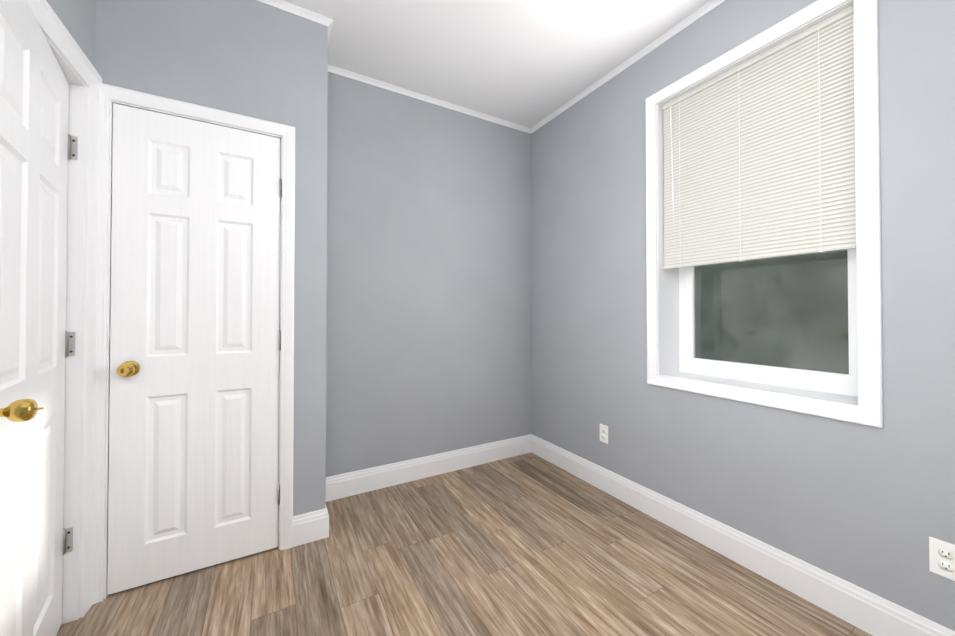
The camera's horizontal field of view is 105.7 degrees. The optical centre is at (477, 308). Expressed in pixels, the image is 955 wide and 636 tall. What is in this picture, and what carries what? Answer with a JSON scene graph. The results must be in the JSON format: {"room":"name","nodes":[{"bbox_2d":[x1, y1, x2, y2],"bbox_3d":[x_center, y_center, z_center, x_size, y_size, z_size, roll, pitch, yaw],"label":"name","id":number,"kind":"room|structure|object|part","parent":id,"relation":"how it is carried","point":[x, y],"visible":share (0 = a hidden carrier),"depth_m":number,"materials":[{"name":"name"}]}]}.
{"room":"empty bedroom","nodes":[
{"label":"empty bedroom","id":0,"kind":"room"},
{"bbox_2d":[46,0,95,67],"bbox_3d":[-0.948,-0.187,0.272,0.120,2.720,3.460,0,-1,-30],"label":"wall","id":1,"kind":"structure","parent":0,"point":[77,18],"depth_m":1.37,"materials":[{"name":"paint"}]},
{"bbox_2d":[0,0,68,635],"bbox_3d":[-1.311,0.155,1.055,0.190,2.030,0.794,1,-1,-39],"label":"entry door","id":2,"kind":"structure","parent":1,"relation":"in","point":[34,102],"depth_m":1.06,"materials":[{"name":"white wood"}]},
{"bbox_2d":[62,134,77,554],"bbox_3d":[-1.547,0.131,1.371,0.028,1.590,0.011,0,-1,-30],"label":"entry jamb hinges","id":3,"kind":"object","parent":1,"relation":"attached to","point":[70,348],"visible":0.96,"depth_m":1.37,"materials":[{"name":"silver metal"}]},
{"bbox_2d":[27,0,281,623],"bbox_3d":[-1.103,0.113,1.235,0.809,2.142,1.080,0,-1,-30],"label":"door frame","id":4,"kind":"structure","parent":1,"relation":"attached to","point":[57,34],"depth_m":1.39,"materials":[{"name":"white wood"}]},
{"bbox_2d":[95,0,327,515],"bbox_3d":[-1.275,-0.169,1.857,0.884,2.720,0.384,0,-1,-30],"label":"wall","id":5,"kind":"structure","parent":0,"point":[257,59],"depth_m":1.80,"materials":[{"name":"paint"}]},
{"bbox_2d":[93,83,294,603],"bbox_3d":[-1.247,0.134,1.638,0.744,2.109,0.018,0,-1,-30],"label":"trim","id":6,"kind":"structure","parent":5,"relation":"attached to","point":[107,93],"depth_m":1.62,"materials":[{"name":"white wood"}]},
{"bbox_2d":[107,103,281,594],"bbox_3d":[-1.258,0.162,1.664,0.621,2.030,0.166,0,-1,-30],"label":"closet door","id":7,"kind":"structure","parent":5,"relation":"in","point":[195,340],"depth_m":1.63,"materials":[{"name":"white wood"}]},
{"bbox_2d":[256,0,332,30],"bbox_3d":[-1.151,-1.516,1.708,0.878,0.029,0.024,0,-1,-30],"label":"crown molding","id":8,"kind":"structure","parent":5,"relation":"attached to","point":[279,4],"depth_m":1.85,"materials":[{"name":"white wood"}]},
{"bbox_2d":[313,486,332,538],"bbox_3d":[-0.871,1.121,2.041,0.016,0.145,0.360,0,-1,-30],"label":"baseboard","id":9,"kind":"structure","parent":5,"relation":"attached to","point":[322,515],"depth_m":1.88,"materials":[{"name":"white wood"}]},
{"bbox_2d":[326,72,530,476],"bbox_3d":[-0.731,-0.162,2.458,2.665,2.720,0.120,0,-1,-30],"label":"wall","id":10,"kind":"structure","parent":0,"point":[428,321],"depth_m":2.58,"materials":[{"name":"paint"}]},
{"bbox_2d":[326,435,528,499],"bbox_3d":[-0.273,1.128,2.626,1.636,0.145,0.016,0,-1,-30],"label":"baseboard","id":11,"kind":"structure","parent":10,"relation":"attached to","point":[374,478],"depth_m":2.55,"materials":[{"name":"white wood"}]},
{"bbox_2d":[328,65,530,133],"bbox_3d":[-0.271,-1.505,2.653,1.636,0.029,0.024,0,-1,-30],"label":"crown molding","id":12,"kind":"structure","parent":10,"relation":"attached to","point":[332,69],"depth_m":2.58,"materials":[{"name":"white wood"}]},
{"bbox_2d":[57,453,871,635],"bbox_3d":[-0.290,1.228,0.701,4.125,0.100,3.580,0,-1,-30],"label":"floor","id":13,"kind":"structure","parent":0,"point":[529,544],"depth_m":1.58,"materials":[{"name":"brown wood"}]},
{"bbox_2d":[282,0,710,128],"bbox_3d":[-0.290,-1.592,0.734,4.125,0.100,3.580,0,-1,-30],"label":"ceiling","id":14,"kind":"structure","parent":0,"point":[530,64],"depth_m":2.08,"materials":[{"name":"paint"}]},
{"bbox_2d":[531,0,954,630],"bbox_3d":[1.392,-0.171,1.679,0.250,2.720,3.580,0,-1,-30],"label":"wall","id":15,"kind":"structure","parent":0,"point":[869,508],"depth_m":1.60,"materials":[{"name":"paint"}]},
{"bbox_2d":[600,424,607,443],"bbox_3d":[0.832,0.826,2.389,0.008,0.115,0.070,0,-1,-30],"label":"electrical outlet","id":16,"kind":"object","parent":15,"relation":"attached to","point":[604,433],"visible":1,"depth_m":2.38,"materials":[{"name":"white plastic"}]},
{"bbox_2d":[530,0,724,133],"bbox_3d":[1.274,-1.517,1.626,0.024,0.029,3.340,0,-1,-30],"label":"crown molding","id":17,"kind":"structure","parent":15,"relation":"attached to","point":[646,50],"depth_m":2.17,"materials":[{"name":"white wood"}]},
{"bbox_2d":[529,434,954,635],"bbox_3d":[1.277,1.116,1.598,0.016,0.145,3.340,0,-1,-30],"label":"baseboard","id":18,"kind":"structure","parent":15,"relation":"attached to","point":[872,614],"depth_m":1.60,"materials":[{"name":"white wood"}]},
{"bbox_2d":[645,0,882,427],"bbox_3d":[1.329,-0.400,1.773,0.269,1.668,0.932,0,-1,-30],"label":"window","id":19,"kind":"structure","parent":15,"relation":"in","point":[868,411],"depth_m":1.64,"materials":[{"name":"white wood"}]},
{"bbox_2d":[662,6,855,268],"bbox_3d":[1.264,-0.697,1.739,0.042,0.942,0.784,0,-1,-30],"label":"window blind","id":20,"kind":"object","parent":19,"relation":"attached to","point":[759,156],"visible":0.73,"depth_m":1.64,"materials":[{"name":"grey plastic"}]},
{"bbox_3d":[1.424,-0.399,1.827,0.050,1.580,0.844,0,-1,-30],"label":"window sash","id":21,"kind":"part","parent":19,"relation":"part of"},
{"bbox_2d":[929,536,954,580],"bbox_3d":[1.524,0.819,1.177,0.008,0.115,0.070,0,-1,-30],"label":"electrical outlet","id":22,"kind":"object","parent":15,"relation":"attached to","point":[941,558],"visible":1,"depth_m":1.18,"materials":[{"name":"white plastic"}]},
{"label":"outside","id":23,"kind":"structure","parent":0,"visible":0},
{"bbox_2d":[694,250,848,373],"bbox_3d":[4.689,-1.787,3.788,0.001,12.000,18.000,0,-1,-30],"label":"window pane","id":24,"kind":"structure","parent":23,"point":[781,327],"depth_m":4.88,"materials":[{"name":"glass"}]}
]}

